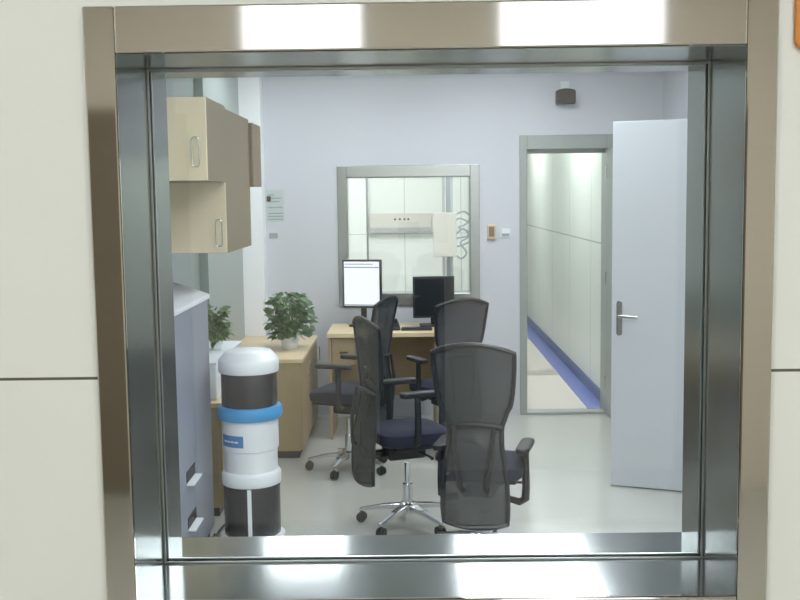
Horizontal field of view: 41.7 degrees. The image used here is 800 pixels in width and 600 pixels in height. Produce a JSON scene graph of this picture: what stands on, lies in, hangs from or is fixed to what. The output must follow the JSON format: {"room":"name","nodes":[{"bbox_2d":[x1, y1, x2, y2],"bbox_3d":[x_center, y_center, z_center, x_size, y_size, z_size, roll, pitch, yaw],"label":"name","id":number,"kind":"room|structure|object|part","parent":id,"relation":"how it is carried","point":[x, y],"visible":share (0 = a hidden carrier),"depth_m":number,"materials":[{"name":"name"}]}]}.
{"room":"hospital imaging room","nodes":[
{"label":"hospital imaging room","id":0,"kind":"room"},
{"bbox_2d":[166,78,199,290],"bbox_3d":[-1.308,-0.156,4.999,0.100,2.750,6.040,-1,6,1],"label":"wall","id":1,"kind":"structure","parent":0,"point":[185,266],"depth_m":6.11,"materials":[{"name":"white paint"}]},
{"bbox_2d":[166,97,226,182],"bbox_3d":[-1.026,-0.673,4.477,0.484,0.340,0.470,-1,6,1],"label":"upper cabinet","id":2,"kind":"object","parent":1,"relation":"attached to","point":[196,125],"visible":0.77,"depth_m":4.27,"materials":[{"name":"beige laminate"}]},
{"bbox_3d":[-1.027,-0.653,4.274,0.482,0.336,0.019,-1,6,1],"label":"door","id":3,"kind":"part","parent":2,"relation":"part of","materials":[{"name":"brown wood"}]},
{"bbox_3d":[-0.828,-0.600,4.250,0.036,0.126,0.006,-1,6,1],"label":"handle","id":4,"kind":"part","parent":2,"relation":"part of","materials":[{"name":"metal"}]},
{"bbox_2d":[169,109,251,253],"bbox_3d":[-1.023,-0.570,5.093,0.476,0.652,0.765,-1,6,1],"label":"upper cabinet","id":5,"kind":"object","parent":1,"relation":"attached to","point":[207,217],"visible":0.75,"depth_m":4.76,"materials":[{"name":"beige laminate"}]},
{"bbox_3d":[-1.026,-0.535,4.743,0.474,0.648,0.019,-1,6,1],"label":"door","id":6,"kind":"part","parent":5,"relation":"part of","materials":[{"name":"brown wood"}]},
{"bbox_3d":[-0.817,-0.302,4.737,0.036,0.126,0.006,-1,6,1],"label":"handle","id":7,"kind":"part","parent":5,"relation":"part of","materials":[{"name":"metal"}]},
{"bbox_2d":[248,123,261,186],"bbox_3d":[-1.012,-0.769,5.621,0.493,0.330,0.314,-1,6,1],"label":"upper cabinet","id":8,"kind":"object","parent":1,"relation":"attached to","point":[253,129],"visible":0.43,"depth_m":5.54,"materials":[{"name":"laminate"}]},
{"bbox_3d":[-1.013,-0.755,5.474,0.491,0.326,0.019,-1,6,1],"label":"door","id":9,"kind":"part","parent":8,"relation":"part of","materials":[{"name":"beige laminate"}]},
{"bbox_2d":[194,78,244,340],"bbox_3d":[-1.213,-0.383,7.257,0.055,2.750,1.500,-1,6,1],"label":"wall","id":10,"kind":"structure","parent":0,"point":[221,274],"depth_m":7.13,"materials":[{"name":"white paint"}]},
{"bbox_2d":[238,77,267,335],"bbox_3d":[-1.101,-0.451,7.933,0.159,2.750,0.140,-1,6,1],"label":"column","id":11,"kind":"structure","parent":0,"point":[250,102],"depth_m":7.87,"materials":[{"name":"white paint"}]},
{"bbox_2d":[0,0,799,599],"bbox_3d":[0.016,-0.030,1.803,5.200,3.100,0.326,-1,6,1],"label":"wall","id":12,"kind":"structure","parent":0,"point":[52,545],"depth_m":1.65,"materials":[{"name":"white paint"}]},
{"bbox_2d":[82,0,779,599],"bbox_3d":[0.053,0.035,1.803,1.055,1.012,0.338,-1,6,1],"label":"window","id":13,"kind":"structure","parent":12,"relation":"in","point":[728,50],"depth_m":1.70,"materials":[{"name":"metal"}]},
{"bbox_3d":[0.053,0.032,1.837,0.959,0.868,0.012,-1,6,1],"label":"glass pane","id":14,"kind":"part","parent":13,"relation":"part of","materials":[{"name":"clear glass"}]},
{"bbox_2d":[794,0,799,48],"bbox_3d":[0.671,-0.480,1.584,0.148,0.200,0.010,-1,6,1],"label":"sign","id":15,"kind":"object","parent":12,"relation":"attached to","point":[797,2],"visible":1,"depth_m":1.59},
{"bbox_2d":[368,177,468,291],"bbox_3d":[-0.786,-0.860,11.226,3.450,2.900,0.100,-1,6,1],"label":"wall","id":16,"kind":"structure","parent":0,"point":[404,256],"depth_m":11.19,"materials":[{"name":"tile"}]},
{"bbox_2d":[348,178,366,258],"bbox_3d":[-0.465,-0.856,11.144,0.215,2.900,0.060,-1,6,1],"label":"wall panel","id":17,"kind":"object","parent":16,"relation":"attached to","point":[356,186],"visible":0.21,"depth_m":11.11,"materials":[{"name":"paint"}]},
{"bbox_2d":[366,178,368,258],"bbox_3d":[-0.347,-0.857,11.140,0.020,2.900,0.065,-1,6,1],"label":"trim","id":18,"kind":"structure","parent":16,"relation":"attached to","point":[367,229],"depth_m":11.11,"materials":[{"name":"metal"}]},
{"bbox_2d":[370,213,430,232],"bbox_3d":[0.004,-0.819,11.142,0.650,0.205,0.065,-1,6,1],"label":"control panel","id":19,"kind":"object","parent":16,"relation":"attached to","point":[379,222],"depth_m":11.12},
{"bbox_3d":[0.004,-0.745,11.149,0.650,0.055,0.065,-1,6,1],"label":"rail","id":20,"kind":"part","parent":19,"relation":"part of","materials":[{"name":"white metal"}]},
{"bbox_2d":[209,337,681,536],"bbox_3d":[0.397,0.894,8.609,3.420,0.100,13.040,-1,6,1],"label":"floor","id":21,"kind":"structure","parent":0,"point":[572,491],"depth_m":6.10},
{"bbox_2d":[173,282,213,536],"bbox_3d":[-1.077,0.591,4.690,0.310,1.321,1.215,-1,6,1],"label":"filing cabinet","id":22,"kind":"object","parent":21,"relation":"on","point":[190,304],"visible":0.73,"depth_m":4.88,"materials":[{"name":"grey plastic"}]},
{"bbox_2d":[187,473,201,485],"bbox_3d":[-0.935,0.818,4.782,0.034,0.010,0.180,-1,6,1],"label":"tray","id":23,"kind":"object","parent":22,"relation":"on","point":[193,478],"depth_m":4.76,"materials":[{"name":"white plastic"}]},
{"bbox_2d":[189,518,203,531],"bbox_3d":[-0.932,1.027,4.803,0.034,0.010,0.180,-1,6,1],"label":"tray","id":24,"kind":"object","parent":22,"relation":"on","point":[195,523],"depth_m":4.78,"materials":[{"name":"white plastic"}]},
{"bbox_2d":[211,396,224,515],"bbox_3d":[-1.069,0.805,6.069,0.316,0.620,0.998,-1,6,1],"label":"base cabinet","id":25,"kind":"object","parent":21,"relation":"on","point":[218,461],"visible":0.04,"depth_m":5.58,"materials":[{"name":"brown wood"}]},
{"bbox_3d":[-0.949,0.815,5.824,0.019,0.534,0.486,-1,6,1],"label":"door","id":26,"kind":"part","parent":25,"relation":"part of","materials":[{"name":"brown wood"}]},
{"bbox_2d":[209,341,241,399],"bbox_3d":[-1.097,0.395,6.028,0.250,0.205,0.850,-1,6,1],"label":"box","id":27,"kind":"object","parent":25,"relation":"on","point":[214,355],"visible":0.31,"depth_m":5.67,"materials":[{"name":"plastic"}]},
{"bbox_2d":[208,304,233,349],"bbox_3d":[-1.065,0.152,6.069,0.202,0.266,0.215,-4,6,-28],"label":"potted plant","id":28,"kind":"object","parent":27,"relation":"on","point":[221,329],"visible":0.86,"depth_m":6.05,"materials":[{"name":"green plant"}]},
{"bbox_3d":[-1.063,0.254,6.084,0.085,0.060,0.085,-1,6,1],"label":"pot","id":29,"kind":"part","parent":28,"relation":"part of","materials":[{"name":"white ceramic"}]},
{"bbox_3d":[-1.098,0.300,6.018,0.250,0.015,0.850,-1,6,1],"label":"lid","id":30,"kind":"part","parent":27,"relation":"part of","materials":[{"name":"white plastic"}]},
{"bbox_2d":[212,523,224,536],"bbox_3d":[-0.912,1.157,5.348,0.035,0.054,0.406,0,6,4],"label":"power cable","id":31,"kind":"object","parent":21,"relation":"on","point":[223,525],"visible":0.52,"depth_m":5.32,"materials":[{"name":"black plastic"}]},
{"bbox_2d":[217,347,285,536],"bbox_3d":[-0.745,0.715,5.243,0.324,0.954,0.324,-1,6,1],"label":"canister","id":32,"kind":"object","parent":21,"relation":"on","point":[250,409],"visible":0.94,"depth_m":5.13,"materials":[{"name":"white plastic"}]},
{"bbox_3d":[-0.750,0.297,5.201,0.298,0.114,0.298,-1,6,1],"label":"lid","id":33,"kind":"part","parent":32,"relation":"part of","materials":[{"name":"white plastic"}]},
{"bbox_2d":[241,335,319,457],"bbox_3d":[-0.884,0.653,7.382,0.566,0.656,1.163,-1,6,1],"label":"base cabinet","id":34,"kind":"object","parent":21,"relation":"on","point":[297,375],"visible":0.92,"depth_m":6.84,"materials":[{"name":"brown wood"}]},
{"bbox_2d":[263,292,318,349],"bbox_3d":[-0.752,0.136,7.210,0.385,0.404,0.399,-1,6,1],"label":"potted plant","id":35,"kind":"object","parent":34,"relation":"on","point":[287,330],"visible":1,"depth_m":7.16,"materials":[{"name":"green plant"}]},
{"bbox_3d":[-0.758,0.293,7.221,0.138,0.090,0.138,-1,6,1],"label":"pot","id":36,"kind":"part","parent":35,"relation":"part of","materials":[{"name":"white ceramic"}]},
{"bbox_3d":[-0.640,0.675,7.000,0.019,0.570,0.377,-1,6,1],"label":"door","id":37,"kind":"part","parent":34,"relation":"part of","materials":[{"name":"brown wood"}]},
{"bbox_3d":[-0.638,0.637,7.380,0.019,0.570,0.377,-1,6,1],"label":"door","id":38,"kind":"part","parent":34,"relation":"part of","materials":[{"name":"brown wood"}]},
{"bbox_3d":[-0.635,0.599,7.761,0.019,0.570,0.377,-1,6,1],"label":"door","id":39,"kind":"part","parent":34,"relation":"part of","materials":[{"name":"brown wood"}]},
{"bbox_2d":[305,294,398,479],"bbox_3d":[-0.311,0.511,6.482,0.566,1.100,0.515,1,6,20],"label":"office chair","id":40,"kind":"object","parent":21,"relation":"on","point":[339,394],"visible":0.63,"depth_m":6.39,"materials":[{"name":"black fabric"}]},
{"bbox_3d":[-0.461,0.973,6.553,0.232,0.056,0.044,-1,6,1],"label":"leg","id":41,"kind":"part","parent":40,"relation":"part of","materials":[{"name":"silver metal"}]},
{"bbox_3d":[-0.330,0.572,6.515,0.398,0.076,0.388,1,6,20],"label":"seat","id":42,"kind":"part","parent":40,"relation":"part of","materials":[{"name":"blue fabric"}]},
{"bbox_3d":[-0.361,0.540,6.344,0.040,0.266,0.102,1,6,20],"label":"armrest","id":43,"kind":"part","parent":40,"relation":"part of","materials":[{"name":"black plastic"}]},
{"bbox_3d":[-0.361,0.985,6.414,0.044,0.056,0.232,1,6,18],"label":"leg","id":44,"kind":"part","parent":40,"relation":"part of","materials":[{"name":"silver metal"}]},
{"bbox_3d":[-0.198,0.978,6.465,0.232,0.056,0.044,3,7,36],"label":"leg","id":45,"kind":"part","parent":40,"relation":"part of","materials":[{"name":"silver metal"}]},
{"bbox_3d":[-0.086,0.394,6.405,0.096,0.857,0.384,1,6,20],"label":"frame","id":46,"kind":"part","parent":40,"relation":"part of","materials":[{"name":"black plastic"}]},
{"bbox_2d":[327,322,437,439],"bbox_3d":[-0.113,0.574,7.586,0.775,0.752,0.580,-1,6,1],"label":"desk","id":47,"kind":"object","parent":21,"relation":"on","point":[341,340],"visible":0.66,"depth_m":7.77,"materials":[{"name":"laminate"}]},
{"bbox_3d":[-0.481,0.594,7.591,0.020,0.722,0.540,-1,6,1],"label":"panel","id":48,"kind":"part","parent":47,"relation":"part of","materials":[{"name":"laminate"}]},
{"bbox_3d":[-0.390,0.336,7.529,0.162,0.185,0.450,-1,6,1],"label":"drawer","id":49,"kind":"part","parent":47,"relation":"part of","materials":[{"name":"laminate"}]},
{"bbox_2d":[342,259,381,326],"bbox_3d":[-0.268,-0.053,7.655,0.290,0.487,0.160,1,6,14],"label":"monitor","id":50,"kind":"object","parent":47,"relation":"on","point":[362,278],"visible":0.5,"depth_m":7.61,"materials":[{"name":"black plastic"}]},
{"bbox_3d":[-0.113,0.458,7.794,0.715,0.502,0.018,-1,6,1],"label":"modesty panel","id":51,"kind":"part","parent":47,"relation":"part of","materials":[{"name":"laminate"}]},
{"bbox_2d":[393,318,400,330],"bbox_3d":[-0.065,0.153,7.452,0.115,0.111,0.150,-2,6,-9],"label":"desk phone","id":52,"kind":"object","parent":47,"relation":"on","point":[396,323],"visible":0.38,"depth_m":7.41,"materials":[{"name":"black plastic"}]},
{"bbox_2d":[401,326,431,330],"bbox_3d":[0.118,0.201,7.416,0.220,0.019,0.100,-1,6,1],"label":"keyboard","id":53,"kind":"object","parent":47,"relation":"on","point":[407,328],"visible":1,"depth_m":7.37,"materials":[{"name":"black plastic"}]},
{"bbox_2d":[413,276,453,326],"bbox_3d":[0.242,0.007,7.617,0.300,0.362,0.160,-1,6,-4],"label":"monitor","id":54,"kind":"object","parent":47,"relation":"on","point":[428,291],"visible":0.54,"depth_m":7.58,"materials":[{"name":"black plastic"}]},
{"bbox_3d":[0.254,0.585,7.584,0.020,0.722,0.540,-1,6,1],"label":"panel","id":55,"kind":"part","parent":47,"relation":"part of","materials":[{"name":"laminate"}]},
{"bbox_2d":[350,315,445,534],"bbox_3d":[0.031,0.616,5.386,0.560,1.101,0.536,-3,6,-21],"label":"office chair","id":56,"kind":"object","parent":21,"relation":"on","point":[402,438],"visible":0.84,"depth_m":5.27,"materials":[{"name":"black fabric"}]},
{"bbox_3d":[-0.188,0.507,5.289,0.096,0.857,0.384,2,4,-22],"label":"frame","id":57,"kind":"part","parent":56,"relation":"part of","materials":[{"name":"black plastic"}]},
{"bbox_3d":[-0.100,1.076,5.471,0.232,0.056,0.044,1,6,14],"label":"leg","id":58,"kind":"part","parent":56,"relation":"part of","materials":[{"name":"silver metal"}]},
{"bbox_3d":[-0.045,0.576,5.533,0.040,0.266,0.102,-3,6,-21],"label":"armrest","id":59,"kind":"part","parent":56,"relation":"part of","materials":[{"name":"black plastic"}]},
{"bbox_3d":[-0.037,1.091,5.312,0.044,0.056,0.232,3,7,32],"label":"leg","id":60,"kind":"part","parent":56,"relation":"part of","materials":[{"name":"silver metal"}]},
{"bbox_3d":[0.045,0.678,5.398,0.398,0.076,0.388,-3,6,-21],"label":"seat","id":61,"kind":"part","parent":56,"relation":"part of","materials":[{"name":"blue fabric"}]},
{"bbox_3d":[0.078,0.606,5.223,0.040,0.266,0.102,-3,6,-21],"label":"armrest","id":62,"kind":"part","parent":56,"relation":"part of","materials":[{"name":"black plastic"}]},
{"bbox_3d":[0.125,0.782,5.298,0.017,0.025,0.144,-4,7,-31],"label":"lever","id":63,"kind":"part","parent":56,"relation":"part of","materials":[{"name":"black plastic"}]},
{"bbox_3d":[0.134,1.088,5.322,0.044,0.056,0.232,-5,7,-39],"label":"leg","id":64,"kind":"part","parent":56,"relation":"part of","materials":[{"name":"silver metal"}]},
{"bbox_3d":[0.177,1.071,5.487,0.232,0.056,0.044,-3,6,-21],"label":"leg","id":65,"kind":"part","parent":56,"relation":"part of","materials":[{"name":"silver metal"}]},
{"bbox_2d":[406,298,488,459],"bbox_3d":[0.297,0.484,6.929,0.536,1.050,0.577,-3,6,-24],"label":"office chair","id":66,"kind":"object","parent":21,"relation":"on","point":[458,320],"visible":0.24,"depth_m":6.68,"materials":[{"name":"black fabric"}]},
{"bbox_3d":[0.149,0.532,6.857,0.102,0.266,0.040,-3,6,-24],"label":"armrest","id":67,"kind":"part","parent":66,"relation":"part of","materials":[{"name":"black plastic"}]},
{"bbox_3d":[0.289,0.570,6.958,0.388,0.076,0.398,-3,6,-24],"label":"seat","id":68,"kind":"part","parent":66,"relation":"part of","materials":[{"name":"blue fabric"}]},
{"bbox_3d":[0.396,0.408,6.702,0.384,0.857,0.096,-3,6,-24],"label":"frame","id":69,"kind":"part","parent":66,"relation":"part of","materials":[{"name":"black plastic"}]},
{"bbox_2d":[430,342,533,534],"bbox_3d":[0.387,0.683,4.877,0.536,1.060,0.577,1,6,14],"label":"office chair","id":70,"kind":"object","parent":21,"relation":"on","point":[474,383],"visible":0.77,"depth_m":4.65,"materials":[{"name":"black fabric"}]},
{"bbox_3d":[0.225,0.815,4.925,0.102,0.266,0.040,1,6,14],"label":"armrest","id":71,"kind":"part","parent":70,"relation":"part of","materials":[{"name":"black plastic"}]},
{"bbox_3d":[0.272,1.117,5.011,0.232,0.056,0.044,3,7,32],"label":"leg","id":72,"kind":"part","parent":70,"relation":"part of","materials":[{"name":"silver metal"}]},
{"bbox_3d":[0.393,0.763,4.907,0.388,0.076,0.398,1,6,14],"label":"seat","id":73,"kind":"part","parent":70,"relation":"part of","materials":[{"name":"blue fabric"}]},
{"bbox_3d":[0.548,0.819,4.842,0.102,0.266,0.040,1,6,14],"label":"armrest","id":74,"kind":"part","parent":70,"relation":"part of","materials":[{"name":"black plastic"}]},
{"bbox_2d":[527,369,558,374],"bbox_3d":[1.222,0.691,10.009,0.550,0.004,0.300,-1,6,1],"label":"floor band","id":75,"kind":"object","parent":21,"relation":"on","point":[539,371],"visible":0.57,"depth_m":9.99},
{"bbox_2d":[527,324,599,407],"bbox_3d":[1.590,0.517,11.698,0.160,0.004,6.800,-1,6,1],"label":"floor band","id":76,"kind":"object","parent":21,"relation":"on","point":[588,399],"visible":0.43,"depth_m":9.97,"materials":[{"name":"blue"}]},
{"bbox_2d":[262,72,662,416],"bbox_3d":[0.376,-0.481,8.090,3.420,2.760,0.200,-1,6,1],"label":"wall","id":77,"kind":"structure","parent":0,"point":[313,126],"depth_m":7.92,"materials":[{"name":"white paint"}]},
{"bbox_2d":[269,233,277,237],"bbox_3d":[-0.963,-0.490,7.997,0.065,0.040,0.004,-1,6,1],"label":"wall plate","id":78,"kind":"object","parent":77,"relation":"attached to","point":[271,235],"visible":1,"depth_m":8.00,"materials":[{"name":"white plastic"}]},
{"bbox_2d":[266,190,283,221],"bbox_3d":[-0.948,-0.713,7.969,0.130,0.244,0.014,-1,6,1],"label":"notice","id":79,"kind":"object","parent":77,"relation":"attached to","point":[274,199],"visible":1,"depth_m":7.97,"materials":[{"name":"paper"}]},
{"bbox_2d":[337,164,479,306],"bbox_3d":[0.068,-0.497,8.084,1.077,1.070,0.212,-1,6,1],"label":"window","id":80,"kind":"structure","parent":77,"relation":"in","point":[344,173],"depth_m":7.96,"materials":[{"name":"metal"}]},
{"bbox_2d":[487,225,495,238],"bbox_3d":[0.694,-0.517,7.965,0.060,0.104,0.036,-1,6,1],"label":"fire alarm","id":81,"kind":"object","parent":77,"relation":"attached to","point":[491,229],"visible":1,"depth_m":7.95,"materials":[{"name":"plastic"}]},
{"bbox_2d":[501,229,509,236],"bbox_3d":[0.802,-0.510,7.976,0.068,0.064,0.015,-1,6,1],"label":"light switch","id":82,"kind":"object","parent":77,"relation":"attached to","point":[504,232],"visible":1,"depth_m":7.97,"materials":[{"name":"white plastic"}]},
{"bbox_2d":[555,81,575,104],"bbox_3d":[1.233,-1.546,7.824,0.140,0.170,0.104,-1,6,1],"label":"wall speaker","id":83,"kind":"object","parent":77,"relation":"attached to","point":[565,95],"visible":1,"depth_m":7.78,"materials":[{"name":"black plastic"}]},
{"bbox_2d":[559,91,573,101],"bbox_3d":[1.234,-1.507,7.778,0.110,0.076,0.005,-1,6,1],"label":"grille","id":84,"kind":"object","parent":83,"relation":"attached to","point":[564,96],"depth_m":7.78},
{"bbox_2d":[519,134,612,416],"bbox_3d":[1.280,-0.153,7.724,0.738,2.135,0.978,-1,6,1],"label":"door frame","id":85,"kind":"structure","parent":77,"relation":"in","point":[586,143],"depth_m":7.97,"materials":[{"name":"grey metal"}]},
{"bbox_2d":[527,153,601,387],"bbox_3d":[1.702,-0.851,11.560,0.100,2.750,6.800,-1,6,1],"label":"wall","id":86,"kind":"structure","parent":0,"point":[564,189],"depth_m":10.34,"materials":[{"name":"tile"}]},
{"bbox_2d":[527,315,599,400],"bbox_3d":[1.660,0.469,11.692,0.018,0.091,6.800,-1,6,1],"label":"baseboard","id":87,"kind":"structure","parent":86,"relation":"attached to","point":[592,387],"depth_m":10.23,"materials":[{"name":"blue stone"}]},
{"bbox_2d":[663,71,687,119],"bbox_3d":[2.012,-0.196,4.970,0.100,2.750,6.040,-1,6,1],"label":"wall","id":88,"kind":"structure","parent":0,"point":[675,83],"depth_m":7.50,"materials":[{"name":"white paint"}]},
{"bbox_2d":[611,119,686,490],"bbox_3d":[1.573,0.044,5.881,0.764,2.087,0.162,2,6,21],"label":"door","id":89,"kind":"structure","parent":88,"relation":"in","point":[650,156],"depth_m":5.92,"materials":[{"name":"white paint"}]},
{"bbox_3d":[1.251,0.104,5.989,0.034,0.200,0.008,2,6,21],"label":"handle plate","id":90,"kind":"part","parent":89,"relation":"part of","materials":[{"name":"metal"}]},
{"bbox_3d":[1.287,0.095,5.942,0.119,0.022,0.055,2,6,21],"label":"lever","id":91,"kind":"part","parent":89,"relation":"part of","materials":[{"name":"metal"}]},
{"bbox_3d":[-0.828,0.782,9.883,3.550,0.100,3.100,-1,6,1],"label":"floor","id":92,"kind":"structure","parent":0,"visible":0},
{"bbox_2d":[433,177,468,275],"bbox_3d":[0.537,-0.473,10.602,0.418,2.220,0.280,-1,6,1],"label":"stand","id":93,"kind":"object","parent":92,"relation":"on","point":[445,232],"visible":0.64,"depth_m":10.49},
{"bbox_3d":[0.443,-0.477,10.602,0.028,2.170,0.060,-1,6,1],"label":"rail","id":94,"kind":"part","parent":93,"relation":"part of","materials":[{"name":"silver metal"}]},
{"bbox_3d":[0.488,-0.453,10.604,0.040,2.120,0.024,-1,6,1],"label":"post","id":95,"kind":"part","parent":93,"relation":"part of","materials":[{"name":"silver metal"}]},
{"bbox_3d":[0.523,-0.478,10.601,0.028,2.170,0.060,-1,6,1],"label":"rail","id":96,"kind":"part","parent":93,"relation":"part of","materials":[{"name":"silver metal"}]}
]}

